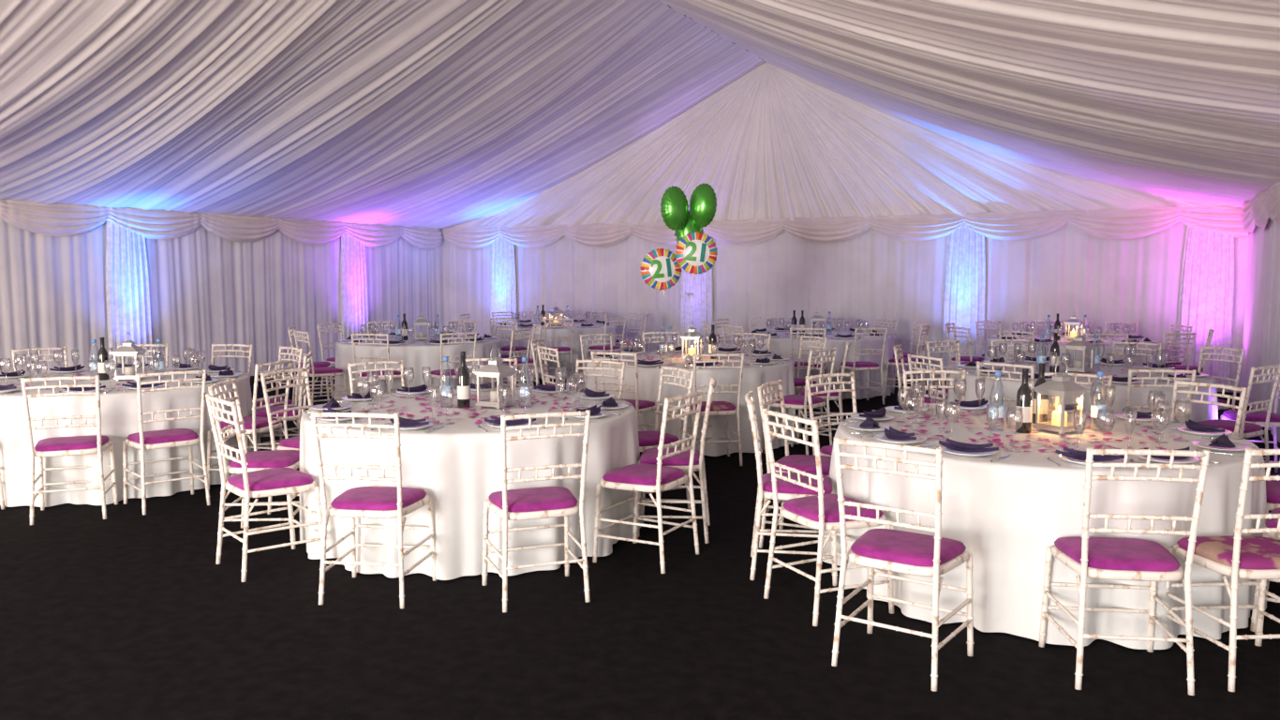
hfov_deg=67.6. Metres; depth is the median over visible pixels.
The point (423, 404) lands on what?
scattered petals
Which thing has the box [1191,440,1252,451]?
dinner plate
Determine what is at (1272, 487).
dining chair
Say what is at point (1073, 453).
folded napkin
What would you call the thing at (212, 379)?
dinner plate
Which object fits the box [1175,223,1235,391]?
drape
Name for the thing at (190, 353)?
wine glass
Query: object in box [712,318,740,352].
dining chair
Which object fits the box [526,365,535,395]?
water goblet
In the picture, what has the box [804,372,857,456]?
dining chair
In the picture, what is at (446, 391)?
water bottle
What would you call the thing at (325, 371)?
dining chair
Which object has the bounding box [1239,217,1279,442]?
curtain
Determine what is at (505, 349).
dining chair
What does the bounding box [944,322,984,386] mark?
dining chair
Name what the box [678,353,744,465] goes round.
dining chair
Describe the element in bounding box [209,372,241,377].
dinner plate
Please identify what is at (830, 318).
dining chair
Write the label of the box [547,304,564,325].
candle lantern
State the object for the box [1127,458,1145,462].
fork
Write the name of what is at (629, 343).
dining chair
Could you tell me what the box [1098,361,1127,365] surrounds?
dinner plate
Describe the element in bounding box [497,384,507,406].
water goblet
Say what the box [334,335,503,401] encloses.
tablecloth
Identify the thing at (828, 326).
water bottle
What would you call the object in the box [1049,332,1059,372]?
wine bottle
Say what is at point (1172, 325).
dining chair
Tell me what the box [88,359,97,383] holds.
water goblet
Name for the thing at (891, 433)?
folded napkin
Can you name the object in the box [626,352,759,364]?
scattered petals
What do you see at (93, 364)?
water bottle
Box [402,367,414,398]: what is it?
wine glass
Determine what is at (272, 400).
dining chair
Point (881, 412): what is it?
folded napkin
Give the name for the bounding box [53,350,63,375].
wine glass
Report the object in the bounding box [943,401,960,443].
wine glass
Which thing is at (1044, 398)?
wine bottle
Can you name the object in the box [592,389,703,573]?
dining chair
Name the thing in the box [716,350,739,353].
dinner plate
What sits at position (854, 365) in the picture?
dining chair
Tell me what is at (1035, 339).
folded napkin
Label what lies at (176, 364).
folded napkin
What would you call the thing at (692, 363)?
folded napkin
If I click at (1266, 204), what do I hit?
swag valance
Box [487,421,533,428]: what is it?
dinner plate
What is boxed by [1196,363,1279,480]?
dining chair
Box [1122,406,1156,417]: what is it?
folded napkin
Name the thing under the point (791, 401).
dining chair
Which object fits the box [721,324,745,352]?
dining chair
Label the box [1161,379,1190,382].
dinner plate
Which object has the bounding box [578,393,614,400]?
dinner plate
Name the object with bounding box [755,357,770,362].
folded napkin
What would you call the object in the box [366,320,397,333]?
dining chair
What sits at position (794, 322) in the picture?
wine bottle
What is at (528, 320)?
folded napkin
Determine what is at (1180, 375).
folded napkin
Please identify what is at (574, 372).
wine glass
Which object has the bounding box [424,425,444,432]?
knife
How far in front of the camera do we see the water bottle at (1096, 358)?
7.94 m
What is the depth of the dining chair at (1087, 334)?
10.28 m
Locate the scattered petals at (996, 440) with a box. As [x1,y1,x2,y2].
[894,409,1182,452]
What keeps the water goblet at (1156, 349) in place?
on the tablecloth at (1199, 411)
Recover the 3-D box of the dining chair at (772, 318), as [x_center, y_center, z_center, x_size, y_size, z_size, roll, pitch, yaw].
[1.864,-0.153,13.956,0.460,0.927,0.478,-2,5,-21]
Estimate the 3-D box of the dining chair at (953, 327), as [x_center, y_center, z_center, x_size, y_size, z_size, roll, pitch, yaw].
[4.069,0.058,11.584,0.478,0.927,0.460,-1,5,-9]
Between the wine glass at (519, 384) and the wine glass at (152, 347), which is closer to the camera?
the wine glass at (519, 384)
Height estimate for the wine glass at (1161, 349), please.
0.198 m
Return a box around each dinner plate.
[0,373,29,378]
[0,386,21,392]
[50,369,84,372]
[63,387,104,392]
[124,385,163,389]
[170,365,201,370]
[187,378,220,383]
[206,368,235,372]
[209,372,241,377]
[310,402,352,410]
[316,416,357,421]
[342,394,380,401]
[386,420,432,430]
[395,388,431,394]
[470,386,497,391]
[479,336,496,339]
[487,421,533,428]
[534,388,569,393]
[572,411,609,418]
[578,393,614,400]
[588,402,628,410]
[594,355,615,357]
[622,351,645,354]
[637,363,662,367]
[664,349,682,352]
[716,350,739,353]
[748,352,773,356]
[749,360,775,364]
[767,357,790,360]
[834,336,853,339]
[846,422,893,431]
[849,413,894,421]
[874,433,925,444]
[884,405,927,413]
[940,446,997,456]
[947,403,989,410]
[955,363,985,368]
[975,371,1006,375]
[982,359,1011,363]
[1024,359,1049,363]
[1047,407,1080,413]
[1058,454,1121,464]
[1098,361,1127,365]
[1103,379,1140,384]
[1115,413,1163,421]
[1136,340,1159,342]
[1137,455,1200,463]
[1143,365,1175,369]
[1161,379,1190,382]
[1176,372,1209,377]
[1176,426,1232,435]
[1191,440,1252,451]
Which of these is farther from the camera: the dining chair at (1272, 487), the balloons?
the balloons
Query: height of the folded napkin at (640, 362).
0.045 m
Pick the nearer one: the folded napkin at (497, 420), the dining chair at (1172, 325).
the folded napkin at (497, 420)
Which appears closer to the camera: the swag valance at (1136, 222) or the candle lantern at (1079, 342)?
the candle lantern at (1079, 342)
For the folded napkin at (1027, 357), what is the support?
on the dinner plate at (1034, 362)
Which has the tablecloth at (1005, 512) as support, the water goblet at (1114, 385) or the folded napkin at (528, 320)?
the water goblet at (1114, 385)
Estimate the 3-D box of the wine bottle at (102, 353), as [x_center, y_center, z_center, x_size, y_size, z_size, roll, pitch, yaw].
[-4.092,-0.011,7.283,0.077,0.325,0.077,-1,5,-15]
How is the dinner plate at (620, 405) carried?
on the tablecloth at (457, 465)
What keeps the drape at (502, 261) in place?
attached to the curtain at (869, 275)
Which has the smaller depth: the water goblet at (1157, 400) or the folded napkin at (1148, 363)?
the water goblet at (1157, 400)
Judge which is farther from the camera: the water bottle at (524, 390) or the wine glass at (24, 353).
the wine glass at (24, 353)
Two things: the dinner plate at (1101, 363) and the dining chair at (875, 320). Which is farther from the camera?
the dining chair at (875, 320)
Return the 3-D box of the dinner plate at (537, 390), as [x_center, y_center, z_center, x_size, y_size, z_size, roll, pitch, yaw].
[-0.599,0.211,6.514,0.242,0.020,0.242,3,6,30]
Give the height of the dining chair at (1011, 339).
0.927 m
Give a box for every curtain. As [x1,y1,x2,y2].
[0,218,444,375]
[442,222,1249,392]
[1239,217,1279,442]
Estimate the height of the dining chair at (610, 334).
0.927 m
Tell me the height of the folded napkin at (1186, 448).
0.045 m
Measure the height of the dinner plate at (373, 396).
0.020 m
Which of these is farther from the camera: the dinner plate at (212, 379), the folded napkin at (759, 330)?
the folded napkin at (759, 330)
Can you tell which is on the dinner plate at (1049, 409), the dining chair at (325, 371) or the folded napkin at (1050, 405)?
the folded napkin at (1050, 405)
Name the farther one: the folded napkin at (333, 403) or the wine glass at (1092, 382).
the folded napkin at (333, 403)
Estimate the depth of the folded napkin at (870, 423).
4.91 m
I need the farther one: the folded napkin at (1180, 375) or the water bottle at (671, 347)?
the water bottle at (671, 347)
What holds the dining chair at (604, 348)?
on the floor
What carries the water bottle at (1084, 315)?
on the tablecloth at (1138, 359)
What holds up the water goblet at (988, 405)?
on the tablecloth at (1005, 512)
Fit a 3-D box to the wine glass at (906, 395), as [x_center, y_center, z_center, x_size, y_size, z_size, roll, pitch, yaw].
[1.364,0.273,4.797,0.074,0.198,0.074,0,5,4]
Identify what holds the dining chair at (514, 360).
on the floor
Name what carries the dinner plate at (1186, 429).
on the tablecloth at (1005, 512)
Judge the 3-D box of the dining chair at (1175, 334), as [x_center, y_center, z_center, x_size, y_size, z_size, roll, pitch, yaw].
[5.778,0.149,10.572,0.460,0.927,0.478,-2,5,-18]
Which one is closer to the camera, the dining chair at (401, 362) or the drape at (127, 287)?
the dining chair at (401, 362)
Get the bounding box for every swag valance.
[0,199,442,249]
[440,205,1249,249]
[1239,180,1279,235]
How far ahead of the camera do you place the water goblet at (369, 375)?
5.69 m
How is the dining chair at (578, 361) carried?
on the floor
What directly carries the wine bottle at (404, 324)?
on the tablecloth at (417, 355)
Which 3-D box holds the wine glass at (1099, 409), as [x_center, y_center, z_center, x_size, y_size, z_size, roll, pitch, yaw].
[2.074,0.321,4.261,0.074,0.198,0.074,1,5,7]
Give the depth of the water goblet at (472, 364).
6.34 m
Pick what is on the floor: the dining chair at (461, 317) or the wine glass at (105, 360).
the dining chair at (461, 317)
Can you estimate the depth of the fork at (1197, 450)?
4.25 m
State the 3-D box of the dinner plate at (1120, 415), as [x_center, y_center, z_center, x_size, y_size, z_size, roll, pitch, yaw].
[2.756,0.321,5.277,0.242,0.020,0.242,-3,6,-27]
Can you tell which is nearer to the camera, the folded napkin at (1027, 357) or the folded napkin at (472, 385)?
the folded napkin at (472, 385)
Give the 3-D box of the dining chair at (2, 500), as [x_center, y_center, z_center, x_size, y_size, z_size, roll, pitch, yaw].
[-4.515,0.540,6.182,0.460,0.927,0.478,2,5,22]
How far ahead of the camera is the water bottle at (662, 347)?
9.11 m
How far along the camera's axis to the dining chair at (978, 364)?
6.83 m
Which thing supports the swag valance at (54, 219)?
attached to the curtain at (207, 289)
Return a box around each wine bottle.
[97,337,109,380]
[401,312,408,340]
[457,351,470,386]
[457,353,470,408]
[540,304,545,325]
[708,324,716,358]
[790,310,797,334]
[799,310,804,334]
[1015,368,1032,432]
[1032,362,1048,423]
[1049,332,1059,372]
[1053,312,1060,340]
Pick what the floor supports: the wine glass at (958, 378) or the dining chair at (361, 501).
the dining chair at (361, 501)
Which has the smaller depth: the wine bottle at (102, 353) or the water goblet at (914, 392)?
the water goblet at (914, 392)
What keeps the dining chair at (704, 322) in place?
on the floor
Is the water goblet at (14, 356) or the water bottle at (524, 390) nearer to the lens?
the water bottle at (524, 390)
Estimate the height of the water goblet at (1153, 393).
0.198 m
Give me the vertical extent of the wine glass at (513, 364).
0.198 m
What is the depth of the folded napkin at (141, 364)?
8.05 m
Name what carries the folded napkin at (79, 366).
on the dinner plate at (78, 370)
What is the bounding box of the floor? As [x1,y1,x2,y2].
[0,366,1279,719]
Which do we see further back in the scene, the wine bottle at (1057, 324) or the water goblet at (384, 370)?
the wine bottle at (1057, 324)
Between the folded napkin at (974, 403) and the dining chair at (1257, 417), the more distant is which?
the dining chair at (1257, 417)
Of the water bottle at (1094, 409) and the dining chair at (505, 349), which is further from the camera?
the dining chair at (505, 349)
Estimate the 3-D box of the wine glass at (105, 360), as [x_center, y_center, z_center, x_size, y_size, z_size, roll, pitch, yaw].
[-3.721,0.101,6.715,0.074,0.198,0.074,-2,5,-18]
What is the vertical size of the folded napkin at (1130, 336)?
0.045 m
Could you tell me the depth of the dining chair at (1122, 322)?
12.71 m
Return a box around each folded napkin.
[0,369,25,376]
[0,383,16,389]
[49,364,84,371]
[62,383,105,390]
[113,361,148,367]
[121,381,164,387]
[173,361,198,368]
[195,373,211,380]
[208,363,230,370]
[218,368,233,374]
[322,397,341,407]
[323,406,351,417]
[347,388,374,398]
[382,339,405,343]
[389,416,429,426]
[397,384,429,391]
[428,339,450,342]
[465,336,484,341]
[470,381,501,388]
[484,415,535,425]
[517,319,531,322]
[518,324,533,327]
[534,383,570,390]
[576,403,600,415]
[583,387,610,397]
[600,396,618,406]
[624,346,643,352]
[633,358,663,364]
[688,360,718,366]
[716,346,740,351]
[750,348,771,354]
[755,327,766,331]
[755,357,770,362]
[772,353,783,358]
[774,327,789,329]
[834,333,854,337]
[859,406,885,417]
[859,415,880,428]
[884,425,916,440]
[893,400,918,410]
[938,437,998,452]
[950,398,987,406]
[965,359,976,366]
[980,366,1001,373]
[990,356,1004,362]
[1001,336,1015,339]
[1021,373,1052,378]
[1022,356,1049,361]
[1034,338,1053,342]
[1048,401,1080,410]
[1055,446,1124,461]
[1100,357,1126,363]
[1104,374,1138,382]
[1120,339,1139,342]
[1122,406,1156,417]
[1128,334,1144,338]
[1142,361,1175,368]
[1144,446,1196,460]
[1167,372,1186,377]
[1185,418,1225,431]
[1208,432,1235,447]
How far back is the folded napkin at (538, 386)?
6.48 m
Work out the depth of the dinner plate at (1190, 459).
4.07 m
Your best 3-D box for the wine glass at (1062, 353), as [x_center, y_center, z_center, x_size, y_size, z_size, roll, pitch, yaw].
[3.261,0.047,7.322,0.074,0.198,0.074,5,7,43]
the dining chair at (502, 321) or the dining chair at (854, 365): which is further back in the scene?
the dining chair at (502, 321)
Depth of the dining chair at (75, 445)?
6.01 m
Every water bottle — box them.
[89,339,98,375]
[153,338,165,378]
[395,314,401,340]
[434,314,440,333]
[440,356,452,407]
[519,357,531,408]
[535,305,539,324]
[659,326,667,358]
[667,326,674,357]
[826,311,832,334]
[988,370,1004,431]
[1036,334,1046,371]
[1044,314,1051,338]
[1082,314,1087,333]
[1089,333,1100,371]
[1089,371,1107,431]
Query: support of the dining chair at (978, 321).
on the floor
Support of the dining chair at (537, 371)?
on the floor
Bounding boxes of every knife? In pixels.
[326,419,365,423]
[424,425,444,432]
[843,419,863,422]
[850,431,884,433]
[989,453,1010,461]
[1198,457,1220,463]
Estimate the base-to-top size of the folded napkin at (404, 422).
0.045 m
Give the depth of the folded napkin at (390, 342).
10.88 m
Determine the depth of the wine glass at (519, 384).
5.23 m
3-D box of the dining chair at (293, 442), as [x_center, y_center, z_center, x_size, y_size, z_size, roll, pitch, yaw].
[-2.159,0.531,6.285,0.478,0.927,0.460,2,5,22]
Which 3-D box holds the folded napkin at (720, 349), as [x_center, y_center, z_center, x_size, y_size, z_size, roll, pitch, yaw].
[0.897,-0.111,9.801,0.270,0.045,0.108,2,5,17]
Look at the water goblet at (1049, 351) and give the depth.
7.42 m
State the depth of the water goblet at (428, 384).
5.21 m
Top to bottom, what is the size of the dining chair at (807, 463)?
0.927 m
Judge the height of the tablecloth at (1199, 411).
0.750 m
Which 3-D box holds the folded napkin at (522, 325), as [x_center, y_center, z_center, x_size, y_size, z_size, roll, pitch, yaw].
[-1.720,-0.523,14.411,0.270,0.045,0.108,2,5,20]
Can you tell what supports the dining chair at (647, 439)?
on the floor
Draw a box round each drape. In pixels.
[105,220,153,369]
[340,231,368,338]
[490,231,517,335]
[679,229,713,351]
[939,220,986,377]
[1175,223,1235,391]
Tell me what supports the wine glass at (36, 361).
on the tablecloth at (118, 409)
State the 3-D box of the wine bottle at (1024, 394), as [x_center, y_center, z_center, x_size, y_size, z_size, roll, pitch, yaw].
[1.953,0.206,4.855,0.077,0.325,0.077,1,5,7]
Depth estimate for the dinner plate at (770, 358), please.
8.86 m
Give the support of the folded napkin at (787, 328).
on the dinner plate
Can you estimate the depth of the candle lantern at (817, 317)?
12.69 m
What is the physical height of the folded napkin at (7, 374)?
0.045 m
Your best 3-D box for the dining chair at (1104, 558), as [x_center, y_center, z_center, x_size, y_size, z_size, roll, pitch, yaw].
[1.868,0.761,3.714,0.460,0.927,0.478,1,5,7]
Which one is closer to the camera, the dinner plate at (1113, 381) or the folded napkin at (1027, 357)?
the dinner plate at (1113, 381)
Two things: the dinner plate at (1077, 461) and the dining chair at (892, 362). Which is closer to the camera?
the dinner plate at (1077, 461)
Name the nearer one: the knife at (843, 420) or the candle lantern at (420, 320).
the knife at (843, 420)
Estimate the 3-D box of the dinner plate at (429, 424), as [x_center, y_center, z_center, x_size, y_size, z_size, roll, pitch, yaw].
[-1.205,0.346,4.993,0.242,0.020,0.242,1,5,13]
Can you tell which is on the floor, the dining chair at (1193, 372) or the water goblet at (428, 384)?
the dining chair at (1193, 372)
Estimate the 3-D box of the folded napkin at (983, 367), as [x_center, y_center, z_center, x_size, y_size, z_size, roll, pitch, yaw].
[2.801,0.082,7.632,0.108,0.045,0.270,-2,5,-22]
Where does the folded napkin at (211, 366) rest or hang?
on the dinner plate at (208, 370)
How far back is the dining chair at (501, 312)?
16.27 m
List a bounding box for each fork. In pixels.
[559,417,584,421]
[600,410,625,412]
[1043,456,1060,466]
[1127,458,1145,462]
[1153,420,1178,424]
[1196,449,1244,456]
[1200,436,1244,439]
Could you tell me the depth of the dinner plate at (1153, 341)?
11.18 m
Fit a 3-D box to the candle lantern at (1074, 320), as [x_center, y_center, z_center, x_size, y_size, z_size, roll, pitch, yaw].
[5.315,-0.425,11.708,0.197,0.363,0.197,4,6,38]
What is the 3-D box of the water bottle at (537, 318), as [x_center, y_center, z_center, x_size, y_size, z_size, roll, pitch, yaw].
[-1.625,-0.708,15.193,0.075,0.307,0.075,-2,5,-20]
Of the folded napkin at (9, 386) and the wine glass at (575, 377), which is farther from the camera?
the folded napkin at (9, 386)
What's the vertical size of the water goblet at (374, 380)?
0.198 m
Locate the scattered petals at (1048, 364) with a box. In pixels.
[995,363,1171,380]
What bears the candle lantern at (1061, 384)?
on the tablecloth at (1005, 512)
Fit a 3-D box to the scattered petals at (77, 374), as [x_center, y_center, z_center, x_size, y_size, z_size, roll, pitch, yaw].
[-4.052,0.139,7.305,1.302,0.015,1.216,3,6,28]
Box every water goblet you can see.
[14,356,22,384]
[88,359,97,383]
[367,374,378,409]
[372,380,383,402]
[384,370,394,401]
[421,366,431,397]
[427,384,438,421]
[471,364,479,395]
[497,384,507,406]
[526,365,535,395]
[555,369,565,401]
[555,378,565,401]
[569,373,580,407]
[911,386,922,423]
[911,391,924,431]
[926,380,937,416]
[934,398,947,439]
[973,378,985,414]
[986,403,998,447]
[1049,351,1056,368]
[1072,408,1086,440]
[1103,385,1116,422]
[1106,353,1115,367]
[1123,406,1137,446]
[1150,392,1165,432]
[1154,349,1163,374]
[1154,400,1169,443]
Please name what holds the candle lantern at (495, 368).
on the tablecloth at (457, 465)
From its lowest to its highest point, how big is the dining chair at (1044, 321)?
0.927 m
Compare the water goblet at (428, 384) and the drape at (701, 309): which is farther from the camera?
the drape at (701, 309)
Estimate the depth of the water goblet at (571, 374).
5.75 m
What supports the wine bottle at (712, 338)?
on the tablecloth at (753, 377)
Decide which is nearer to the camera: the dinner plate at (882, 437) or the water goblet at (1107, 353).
the dinner plate at (882, 437)
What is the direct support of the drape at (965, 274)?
attached to the curtain at (869, 275)
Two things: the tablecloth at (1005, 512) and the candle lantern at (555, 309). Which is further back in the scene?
the candle lantern at (555, 309)
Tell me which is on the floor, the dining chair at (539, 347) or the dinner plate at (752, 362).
the dining chair at (539, 347)
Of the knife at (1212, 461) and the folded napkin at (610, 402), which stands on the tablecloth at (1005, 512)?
the knife at (1212, 461)
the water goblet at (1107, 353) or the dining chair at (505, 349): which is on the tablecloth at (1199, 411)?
the water goblet at (1107, 353)
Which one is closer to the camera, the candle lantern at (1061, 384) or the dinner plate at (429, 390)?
the candle lantern at (1061, 384)
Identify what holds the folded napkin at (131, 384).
on the dinner plate at (157, 386)
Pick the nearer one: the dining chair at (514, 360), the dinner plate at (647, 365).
the dining chair at (514, 360)
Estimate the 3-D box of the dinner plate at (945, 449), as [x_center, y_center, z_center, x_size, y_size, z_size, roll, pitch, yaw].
[1.469,0.410,4.278,0.242,0.020,0.242,4,7,41]
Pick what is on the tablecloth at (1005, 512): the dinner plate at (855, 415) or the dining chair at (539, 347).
the dinner plate at (855, 415)
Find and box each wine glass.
[0,357,11,385]
[14,353,26,380]
[35,360,47,389]
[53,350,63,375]
[104,359,116,388]
[148,357,159,380]
[151,346,161,371]
[188,353,199,368]
[356,376,369,412]
[366,371,379,404]
[370,383,384,419]
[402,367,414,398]
[440,386,453,423]
[513,364,523,394]
[518,384,531,414]
[554,367,565,398]
[565,376,579,411]
[573,372,584,404]
[667,342,675,365]
[897,386,911,425]
[904,393,919,434]
[911,381,924,417]
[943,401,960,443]
[952,377,967,413]
[1005,406,1023,451]
[1060,353,1071,371]
[1089,382,1104,419]
[1096,408,1115,448]
[1124,354,1134,367]
[1146,389,1162,429]
[1150,407,1169,449]
[1154,352,1165,373]
[1159,348,1170,373]
[1173,399,1190,441]
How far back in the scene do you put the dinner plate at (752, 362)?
8.52 m
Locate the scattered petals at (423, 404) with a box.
[361,393,587,423]
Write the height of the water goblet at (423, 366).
0.198 m
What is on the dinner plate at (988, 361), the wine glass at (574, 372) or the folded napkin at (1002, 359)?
the folded napkin at (1002, 359)
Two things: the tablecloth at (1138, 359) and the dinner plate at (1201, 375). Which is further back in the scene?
the tablecloth at (1138, 359)
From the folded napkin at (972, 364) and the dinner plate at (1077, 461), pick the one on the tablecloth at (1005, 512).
the dinner plate at (1077, 461)
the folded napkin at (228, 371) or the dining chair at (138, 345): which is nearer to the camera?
the folded napkin at (228, 371)
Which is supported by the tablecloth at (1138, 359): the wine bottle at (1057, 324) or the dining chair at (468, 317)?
the wine bottle at (1057, 324)
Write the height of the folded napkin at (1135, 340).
0.045 m
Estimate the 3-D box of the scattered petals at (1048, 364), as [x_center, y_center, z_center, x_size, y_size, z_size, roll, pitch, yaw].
[3.589,0.092,7.832,1.365,0.015,1.295,3,6,28]
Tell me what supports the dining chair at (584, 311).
on the floor
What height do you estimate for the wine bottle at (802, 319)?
0.325 m
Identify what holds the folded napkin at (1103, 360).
on the dinner plate at (1101, 363)
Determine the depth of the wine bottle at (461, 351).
5.91 m
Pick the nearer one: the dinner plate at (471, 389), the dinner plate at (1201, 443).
the dinner plate at (1201, 443)
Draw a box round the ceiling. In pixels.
[0,0,1279,229]
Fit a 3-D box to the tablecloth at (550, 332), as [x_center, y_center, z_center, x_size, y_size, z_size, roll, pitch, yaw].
[-1.362,-0.175,15.174,2.003,0.750,2.058,0,5,0]
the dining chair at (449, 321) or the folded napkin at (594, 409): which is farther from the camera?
the dining chair at (449, 321)
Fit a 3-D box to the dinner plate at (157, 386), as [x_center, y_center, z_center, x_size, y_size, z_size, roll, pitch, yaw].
[-3.476,0.194,6.701,0.242,0.020,0.242,-5,7,-44]
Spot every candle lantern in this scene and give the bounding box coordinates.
[109,331,147,380]
[412,311,430,340]
[472,346,518,409]
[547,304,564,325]
[679,320,704,359]
[808,307,824,334]
[1031,360,1090,433]
[1062,327,1097,372]
[1063,310,1085,340]
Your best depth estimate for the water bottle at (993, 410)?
4.90 m
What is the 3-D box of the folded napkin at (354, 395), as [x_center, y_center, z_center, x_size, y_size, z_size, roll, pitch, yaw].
[-1.781,0.218,6.109,0.108,0.045,0.270,2,5,21]
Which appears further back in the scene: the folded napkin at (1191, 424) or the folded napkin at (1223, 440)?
the folded napkin at (1191, 424)
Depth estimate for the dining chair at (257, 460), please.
5.53 m
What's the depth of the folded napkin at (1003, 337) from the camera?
11.58 m
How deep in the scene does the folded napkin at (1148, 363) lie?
8.06 m
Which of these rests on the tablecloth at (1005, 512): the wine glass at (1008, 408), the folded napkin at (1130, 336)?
the wine glass at (1008, 408)
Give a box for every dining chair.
[0,468,5,508]
[11,346,68,371]
[20,374,118,524]
[117,343,168,367]
[122,369,210,514]
[205,393,327,581]
[207,358,292,490]
[208,378,299,540]
[210,343,253,382]
[249,351,312,451]
[252,345,302,443]
[259,367,312,514]
[287,326,334,403]
[293,329,347,406]
[310,411,437,608]
[316,322,342,395]
[347,359,404,395]
[350,333,401,393]
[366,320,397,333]
[427,331,476,389]
[447,320,476,332]
[460,312,472,332]
[460,315,467,332]
[465,357,517,388]
[481,327,532,387]
[481,409,590,611]
[489,317,531,377]
[491,311,513,321]
[493,320,518,388]
[502,323,541,388]
[530,338,584,392]
[534,311,557,322]
[536,344,562,385]
[541,318,573,382]
[574,358,625,399]
[579,332,612,389]
[583,311,606,320]
[585,316,625,367]
[590,351,659,431]
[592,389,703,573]
[616,312,643,350]
[619,313,648,352]
[637,377,716,543]
[638,365,694,508]
[641,331,680,351]
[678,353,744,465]
[702,321,709,351]
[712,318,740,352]
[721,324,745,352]
[734,332,771,352]
[744,390,834,580]
[748,316,773,331]
[757,379,831,548]
[762,407,894,625]
[763,347,836,454]
[789,327,827,401]
[793,335,827,428]
[795,342,850,444]
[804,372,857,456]
[816,316,845,330]
[831,436,974,691]
[835,327,887,403]
[873,317,897,384]
[884,324,929,397]
[893,320,926,386]
[893,343,947,406]
[902,369,966,403]
[907,353,946,405]
[925,339,960,397]
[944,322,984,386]
[952,326,985,366]
[975,320,1001,358]
[976,360,1034,406]
[990,338,1034,359]
[998,329,1034,359]
[1034,320,1067,335]
[1038,446,1210,695]
[1044,372,1112,413]
[1085,332,1129,362]
[1104,321,1138,335]
[1111,341,1162,363]
[1125,368,1196,423]
[1160,332,1195,370]
[1164,324,1192,365]
[1165,447,1279,691]
[1169,380,1246,435]
[1172,328,1214,373]
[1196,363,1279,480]
[1197,345,1244,410]
[1220,378,1279,473]
[1250,507,1279,631]
[1265,480,1279,513]
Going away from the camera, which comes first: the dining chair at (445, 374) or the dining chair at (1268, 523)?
the dining chair at (1268, 523)
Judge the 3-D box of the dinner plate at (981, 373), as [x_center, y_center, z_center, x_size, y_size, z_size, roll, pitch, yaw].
[2.801,0.111,7.635,0.242,0.020,0.242,-2,5,-17]
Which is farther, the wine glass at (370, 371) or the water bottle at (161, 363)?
the water bottle at (161, 363)
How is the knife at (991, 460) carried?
on the tablecloth at (1005, 512)
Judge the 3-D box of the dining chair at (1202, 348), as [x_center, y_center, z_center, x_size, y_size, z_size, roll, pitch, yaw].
[4.842,0.356,8.250,0.478,0.927,0.460,-2,5,-18]
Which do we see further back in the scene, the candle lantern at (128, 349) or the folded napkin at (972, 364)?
the folded napkin at (972, 364)
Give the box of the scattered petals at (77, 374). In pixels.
[8,370,184,388]
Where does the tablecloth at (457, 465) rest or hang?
on the floor
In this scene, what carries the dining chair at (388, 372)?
on the floor
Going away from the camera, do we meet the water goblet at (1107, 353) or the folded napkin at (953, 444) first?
the folded napkin at (953, 444)
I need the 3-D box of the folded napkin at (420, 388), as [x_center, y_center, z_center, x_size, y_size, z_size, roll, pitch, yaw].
[-1.526,0.188,6.445,0.108,0.045,0.270,4,6,37]
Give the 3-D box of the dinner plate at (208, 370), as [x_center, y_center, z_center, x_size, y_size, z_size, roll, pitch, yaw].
[-3.470,0.088,7.886,0.242,0.020,0.242,-5,7,-45]
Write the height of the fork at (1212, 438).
0.018 m
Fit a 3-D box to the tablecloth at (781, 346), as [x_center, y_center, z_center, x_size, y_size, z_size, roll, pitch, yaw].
[2.348,0.036,12.812,2.045,0.750,2.033,1,5,7]
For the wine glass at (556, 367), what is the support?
on the tablecloth at (457, 465)
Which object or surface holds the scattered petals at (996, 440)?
on the tablecloth at (1005, 512)
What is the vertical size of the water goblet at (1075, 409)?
0.198 m
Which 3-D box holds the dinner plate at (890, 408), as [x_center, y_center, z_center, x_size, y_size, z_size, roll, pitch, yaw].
[1.555,0.294,5.585,0.242,0.020,0.242,-3,6,-34]
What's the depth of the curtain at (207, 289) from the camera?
13.97 m
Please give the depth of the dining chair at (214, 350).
8.68 m
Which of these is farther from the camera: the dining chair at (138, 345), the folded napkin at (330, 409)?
the dining chair at (138, 345)
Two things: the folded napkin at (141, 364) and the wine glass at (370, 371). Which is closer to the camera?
the wine glass at (370, 371)
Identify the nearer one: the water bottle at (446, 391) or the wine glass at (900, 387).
the wine glass at (900, 387)
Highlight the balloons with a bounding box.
[640,182,717,360]
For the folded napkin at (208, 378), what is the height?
0.045 m
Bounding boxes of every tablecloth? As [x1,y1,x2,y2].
[0,367,253,506]
[299,387,641,580]
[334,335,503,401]
[491,322,616,378]
[585,351,796,456]
[741,330,893,399]
[821,405,1266,649]
[947,361,1218,423]
[984,335,1164,366]
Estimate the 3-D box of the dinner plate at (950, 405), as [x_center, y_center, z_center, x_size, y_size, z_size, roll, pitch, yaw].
[1.970,0.281,5.724,0.242,0.020,0.242,0,5,-3]
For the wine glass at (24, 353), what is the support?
on the tablecloth at (118, 409)
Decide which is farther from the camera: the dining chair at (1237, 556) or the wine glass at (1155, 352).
the wine glass at (1155, 352)
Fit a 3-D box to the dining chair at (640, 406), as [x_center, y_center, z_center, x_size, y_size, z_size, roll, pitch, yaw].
[-0.123,0.378,8.008,0.460,0.927,0.478,2,6,26]
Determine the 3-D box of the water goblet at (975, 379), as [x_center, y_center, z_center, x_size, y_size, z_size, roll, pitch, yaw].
[1.961,0.209,5.511,0.060,0.198,0.060,0,5,-3]
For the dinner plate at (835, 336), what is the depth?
11.90 m
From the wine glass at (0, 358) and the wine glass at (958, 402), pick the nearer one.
the wine glass at (958, 402)

